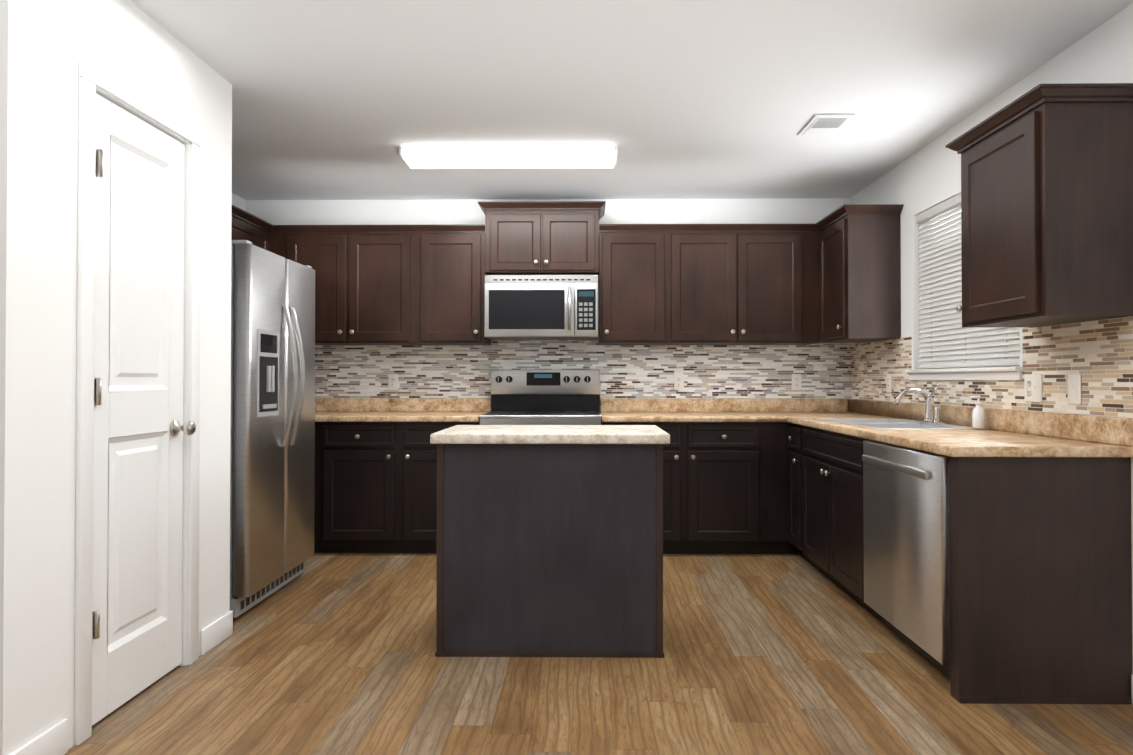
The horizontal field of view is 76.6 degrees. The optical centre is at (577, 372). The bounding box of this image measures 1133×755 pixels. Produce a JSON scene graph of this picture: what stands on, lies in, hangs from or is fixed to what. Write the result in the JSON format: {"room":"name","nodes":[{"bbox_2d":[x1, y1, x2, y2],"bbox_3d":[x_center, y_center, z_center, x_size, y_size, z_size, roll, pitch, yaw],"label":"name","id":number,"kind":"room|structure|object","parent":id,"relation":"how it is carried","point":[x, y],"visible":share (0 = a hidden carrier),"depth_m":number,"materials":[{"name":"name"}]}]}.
{"room":"kitchen","nodes":[
{"label":"kitchen","id":0,"kind":"room"},
{"bbox_2d":[0,0,43,754],"bbox_3d":[-2.589,-0.074,2.046,2.030,2.470,0.120,0,-1,1],"label":"wall","id":1,"kind":"structure","parent":0,"point":[21,21],"depth_m":2.03,"materials":[{"name":"white paint"}]},
{"bbox_2d":[36,0,239,749],"bbox_3d":[-1.615,-0.068,2.660,0.100,2.470,1.130,0,-1,1],"label":"wall","id":2,"kind":"structure","parent":0,"point":[46,46],"depth_m":2.26,"materials":[{"name":"white paint"}]},
{"bbox_2d":[74,57,200,745],"bbox_3d":[-1.609,0.088,2.593,0.116,2.157,0.694,0,-1,1],"label":"door frame","id":3,"kind":"structure","parent":2,"relation":"attached to","point":[94,79],"depth_m":2.30,"materials":[{"name":"white paint"}]},
{"bbox_2d":[92,93,195,725],"bbox_3d":[-1.557,0.118,2.592,0.113,2.073,0.554,0,-1,1],"label":"pantry door","id":4,"kind":"structure","parent":2,"relation":"in","point":[140,427],"depth_m":2.58,"materials":[{"name":"white paint"}]},
{"bbox_2d":[201,611,232,637],"bbox_3d":[-1.727,1.120,3.220,0.362,0.105,0.012,0,-1,1],"label":"baseboard","id":5,"kind":"structure","parent":2,"relation":"attached to","point":[222,627],"depth_m":3.11,"materials":[{"name":"white paint"}]},
{"bbox_2d":[240,197,847,412],"bbox_3d":[-0.284,-0.041,5.319,4.540,2.470,0.100,0,-1,1],"label":"wall","id":6,"kind":"structure","parent":0,"point":[801,210],"depth_m":5.28,"materials":[{"name":"white paint"}]},
{"bbox_2d":[231,205,272,250],"bbox_3d":[-2.279,-0.842,4.554,0.364,0.356,0.849,0,-1,1],"label":"upper cabinet","id":7,"kind":"object","parent":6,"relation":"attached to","point":[253,229],"visible":0.02,"depth_m":4.60,"materials":[{"name":"brown wood"}]},
{"bbox_2d":[270,225,285,258],"bbox_3d":[-2.231,-0.609,5.114,0.447,0.811,0.364,0,-1,1],"label":"upper cabinet","id":8,"kind":"object","parent":6,"relation":"attached to","point":[277,235],"depth_m":4.98,"materials":[{"name":"brown wood"}]},
{"bbox_2d":[286,225,413,344],"bbox_3d":[-1.564,-0.609,5.106,0.888,0.811,0.364,0,-1,1],"label":"upper cabinet","id":9,"kind":"object","parent":6,"relation":"attached to","point":[364,274],"depth_m":4.95,"materials":[{"name":"brown wood"}]},
{"bbox_2d":[315,398,489,409],"bbox_3d":[-1.544,0.237,5.263,1.818,0.100,0.019,0,-1,1],"label":"backsplash","id":10,"kind":"structure","parent":6,"relation":"attached to","point":[320,403],"depth_m":5.25,"materials":[{"name":"beige stone"}]},
{"bbox_2d":[414,224,490,344],"bbox_3d":[-0.879,-0.609,5.098,0.481,0.811,0.364,0,-1,1],"label":"upper cabinet","id":11,"kind":"object","parent":6,"relation":"attached to","point":[449,296],"depth_m":4.95,"materials":[{"name":"brown wood"}]},
{"bbox_2d":[474,201,605,274],"bbox_3d":[-0.245,-0.928,5.083,0.872,0.479,0.384,0,-1,1],"label":"upper cabinet","id":12,"kind":"object","parent":6,"relation":"attached to","point":[516,237],"depth_m":4.92,"materials":[{"name":"brown wood"}]},
{"bbox_2d":[484,275,597,339],"bbox_3d":[-0.245,-0.453,5.033,0.772,0.422,0.454,0,-1,1],"label":"microwave","id":13,"kind":"object","parent":12,"relation":"attached to","point":[540,307],"visible":1,"depth_m":4.86,"materials":[{"name":"silver metal"}]},
{"bbox_2d":[315,340,846,398],"bbox_3d":[-0.232,0.008,5.265,4.444,0.550,0.006,0,-1,1],"label":"tile backsplash","id":14,"kind":"structure","parent":6,"relation":"attached to","point":[341,371],"depth_m":5.26,"materials":[{"name":"tile"}]},
{"bbox_2d":[389,374,397,389],"bbox_3d":[-1.355,0.068,5.270,0.072,0.116,0.008,0,-1,1],"label":"electrical outlet","id":15,"kind":"object","parent":14,"relation":"attached to","point":[393,381],"visible":1,"depth_m":5.27,"materials":[{"name":"white plastic"}]},
{"bbox_2d":[674,374,683,389],"bbox_3d":[0.740,0.068,5.245,0.072,0.116,0.008,0,-1,1],"label":"electrical outlet","id":16,"kind":"object","parent":14,"relation":"attached to","point":[678,381],"visible":1,"depth_m":5.24,"materials":[{"name":"white plastic"}]},
{"bbox_2d":[792,374,800,389],"bbox_3d":[1.595,0.068,5.234,0.072,0.116,0.008,0,-1,1],"label":"electrical outlet","id":17,"kind":"object","parent":14,"relation":"attached to","point":[796,381],"visible":1,"depth_m":5.23,"materials":[{"name":"white plastic"}]},
{"bbox_2d":[598,224,669,344],"bbox_3d":[0.385,-0.609,5.082,0.472,0.811,0.364,0,-1,1],"label":"upper cabinet","id":18,"kind":"object","parent":6,"relation":"attached to","point":[634,289],"depth_m":4.93,"materials":[{"name":"brown wood"}]},
{"bbox_2d":[670,224,819,344],"bbox_3d":[1.143,-0.609,5.073,1.044,0.811,0.364,0,-1,1],"label":"upper cabinet","id":19,"kind":"object","parent":6,"relation":"attached to","point":[708,284],"depth_m":4.92,"materials":[{"name":"brown wood"}]},
{"bbox_2d":[65,549,1132,754],"bbox_3d":[-0.843,1.205,1.438,5.775,0.100,7.850,0,-1,1],"label":"floor","id":20,"kind":"structure","parent":0,"point":[764,654],"depth_m":2.63,"materials":[{"name":"brown wood"}]},
{"bbox_2d":[230,240,314,617],"bbox_3d":[-1.937,0.278,3.775,0.971,1.800,0.830,0,-1,1],"label":"fridge","id":21,"kind":"object","parent":20,"relation":"on","point":[272,462],"visible":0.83,"depth_m":3.57,"materials":[{"name":"grey metal"}]},
{"bbox_2d":[314,422,317,552],"bbox_3d":[-2.070,0.756,4.966,0.773,0.868,0.628,0,-1,1],"label":"base cabinet","id":22,"kind":"object","parent":20,"relation":"on","point":[316,423],"depth_m":4.67,"materials":[{"name":"brown wood"}]},
{"bbox_2d":[318,422,401,552],"bbox_3d":[-1.419,0.756,4.958,0.528,0.868,0.628,0,-1,1],"label":"base cabinet","id":23,"kind":"object","parent":20,"relation":"on","point":[375,475],"depth_m":4.65,"materials":[{"name":"brown wood"}]},
{"bbox_2d":[315,410,489,421],"bbox_3d":[-1.547,0.302,4.957,1.818,0.037,0.643,0,-1,1],"label":"countertop","id":24,"kind":"structure","parent":23,"relation":"on","point":[320,415],"depth_m":4.73,"materials":[{"name":"beige stone"}]},
{"bbox_2d":[402,418,479,552],"bbox_3d":[-0.898,0.756,4.952,0.515,0.868,0.628,0,-1,1],"label":"base cabinet","id":25,"kind":"object","parent":20,"relation":"on","point":[419,456],"depth_m":4.65,"materials":[{"name":"brown wood"}]},
{"bbox_2d":[479,370,601,424],"bbox_3d":[-0.239,0.582,4.902,0.792,1.215,0.696,0,-1,1],"label":"range","id":26,"kind":"object","parent":20,"relation":"on","point":[545,397],"visible":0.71,"depth_m":5.18,"materials":[{"name":"silver metal"}]},
{"bbox_2d":[430,425,669,657],"bbox_3d":[-0.111,0.713,3.228,0.982,0.920,0.606,0,-1,1],"label":"kitchen island","id":27,"kind":"object","parent":20,"relation":"on","point":[549,540],"visible":1,"depth_m":2.96,"materials":[{"name":"brown wood"}]},
{"bbox_2d":[663,458,763,553],"bbox_3d":[0.681,0.756,4.933,0.980,0.868,0.628,0,-1,1],"label":"base cabinet","id":28,"kind":"object","parent":20,"relation":"on","point":[711,505],"depth_m":4.62,"materials":[{"name":"brown wood"}]},
{"bbox_2d":[784,458,795,553],"bbox_3d":[1.665,0.751,4.474,0.629,0.868,0.273,0,-1,1],"label":"base cabinet","id":29,"kind":"object","parent":20,"relation":"on","point":[789,463],"depth_m":4.59,"materials":[{"name":"brown wood"}]},
{"bbox_2d":[796,458,1003,625],"bbox_3d":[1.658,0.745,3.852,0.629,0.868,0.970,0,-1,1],"label":"base cabinet","id":30,"kind":"object","parent":20,"relation":"on","point":[829,491],"depth_m":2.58,"materials":[{"name":"brown wood"}]},
{"bbox_2d":[600,410,1132,457],"bbox_3d":[1.061,0.292,3.883,1.824,0.037,2.728,0,-1,1],"label":"countertop","id":31,"kind":"structure","parent":30,"relation":"on","point":[693,433],"depth_m":4.37,"materials":[{"name":"beige stone"}]},
{"bbox_2d":[824,418,987,429],"bbox_3d":[1.673,0.366,3.836,0.514,0.194,0.874,0,-1,1],"label":"sink","id":32,"kind":"object","parent":31,"relation":"in","point":[872,423],"depth_m":3.82,"materials":[{"name":"silver metal"}]},
{"bbox_2d":[894,383,943,423],"bbox_3d":[1.801,0.161,3.837,0.214,0.215,0.220,0,-1,1],"label":"faucet","id":33,"kind":"object","parent":31,"relation":"on","point":[930,417],"visible":1,"depth_m":3.82,"materials":[{"name":"silver metal"}]},
{"bbox_2d":[970,396,984,428],"bbox_3d":[1.889,0.187,3.390,0.063,0.152,0.054,0,-1,1],"label":"soap bottle","id":34,"kind":"object","parent":31,"relation":"on","point":[978,416],"visible":1,"depth_m":3.37,"materials":[{"name":"white plastic"}]},
{"bbox_2d":[862,440,949,677],"bbox_3d":[1.599,0.733,2.971,0.608,0.850,0.737,0,-1,1],"label":"dishwasher","id":35,"kind":"object","parent":20,"relation":"on","point":[906,506],"visible":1,"depth_m":2.86,"materials":[{"name":"silver metal"}]},
{"bbox_2d":[130,0,1132,199],"bbox_3d":[-0.843,-1.365,1.463,5.775,0.100,7.850,0,-1,1],"label":"ceiling","id":36,"kind":"structure","parent":0,"point":[670,99],"depth_m":3.23,"materials":[{"name":"white paint"}]},
{"bbox_2d":[399,146,617,168],"bbox_3d":[-0.395,-1.255,4.192,1.245,0.062,0.240,0,-1,1],"label":"light","id":37,"kind":"object","parent":36,"relation":"attached to","point":[416,158],"visible":1,"depth_m":4.09,"materials":[{"name":"white plastic"}]},
{"bbox_2d":[798,114,854,135],"bbox_3d":[1.287,-1.285,3.732,0.200,0.014,0.300,0,-1,1],"label":"ceiling vent","id":38,"kind":"object","parent":36,"relation":"in","point":[825,124],"visible":1,"depth_m":3.70,"materials":[{"name":"white"}]},
{"bbox_2d":[848,3,1132,673],"bbox_3d":[1.994,-0.081,1.416,0.100,2.470,7.850,0,-1,1],"label":"wall","id":39,"kind":"structure","parent":0,"point":[931,176],"depth_m":3.81,"materials":[{"name":"white paint"}]},
{"bbox_2d":[816,204,903,342],"bbox_3d":[1.796,-0.614,4.641,0.370,0.811,0.576,0,-1,1],"label":"upper cabinet","id":40,"kind":"object","parent":39,"relation":"attached to","point":[859,273],"visible":1,"depth_m":4.40,"materials":[{"name":"brown wood"}]},
{"bbox_2d":[905,366,1022,379],"bbox_3d":[1.982,0.008,3.706,0.100,0.062,1.100,0,-1,1],"label":"window sill","id":41,"kind":"structure","parent":39,"relation":"attached to","point":[1000,373],"depth_m":3.56,"materials":[{"name":"white paint"}]},
{"bbox_2d":[923,206,1012,368],"bbox_3d":[2.051,-0.478,3.710,0.042,0.910,1.030,0,-1,1],"label":"window","id":42,"kind":"structure","parent":39,"relation":"in","point":[945,243],"depth_m":3.96,"materials":[{"name":"white paint"}]},
{"bbox_2d":[916,193,1019,368],"bbox_3d":[2.002,-0.478,3.711,0.044,0.903,1.010,0,-1,1],"label":"window blinds","id":43,"kind":"object","parent":42,"relation":"attached to","point":[947,340],"visible":0.58,"depth_m":3.88,"materials":[{"name":"white plastic"}]},
{"bbox_2d":[847,316,1132,417],"bbox_3d":[1.971,0.023,3.861,0.006,0.492,2.700,0,-1,1],"label":"tile backsplash","id":44,"kind":"structure","parent":39,"relation":"attached to","point":[1097,355],"depth_m":3.00,"materials":[{"name":"tile"}]},
{"bbox_2d":[886,374,891,392],"bbox_3d":[1.972,0.066,4.551,0.008,0.120,0.072,0,-1,1],"label":"electrical outlet","id":45,"kind":"object","parent":44,"relation":"attached to","point":[888,383],"visible":1,"depth_m":4.54,"materials":[{"name":"white plastic"}]},
{"bbox_2d":[1024,374,1041,402],"bbox_3d":[1.952,0.066,3.081,0.011,0.120,0.118,0,-1,1],"label":"electrical outlet","id":46,"kind":"object","parent":44,"relation":"attached to","point":[1032,387],"visible":1,"depth_m":3.07,"materials":[{"name":"white plastic"}]},
{"bbox_2d":[1068,374,1080,404],"bbox_3d":[1.949,0.064,2.821,0.011,0.120,0.075,0,-1,1],"label":"light switch","id":47,"kind":"object","parent":44,"relation":"attached to","point":[1074,388],"visible":1,"depth_m":2.81,"materials":[{"name":"white plastic"}]},
{"bbox_2d":[945,83,1132,326],"bbox_3d":[1.774,-0.594,2.789,0.370,0.795,0.652,0,-1,1],"label":"upper cabinet","id":48,"kind":"object","parent":39,"relation":"attached to","point":[1046,204],"visible":1,"depth_m":2.51,"materials":[{"name":"brown wood"}]},
{"bbox_2d":[1131,675,1132,703],"bbox_3d":[1.923,1.088,0.052,0.012,0.105,4.945,0,-1,1],"label":"baseboard","id":49,"kind":"structure","parent":39,"relation":"attached to","point":[1131,675],"depth_m":2.52,"materials":[{"name":"white paint"}]}
]}

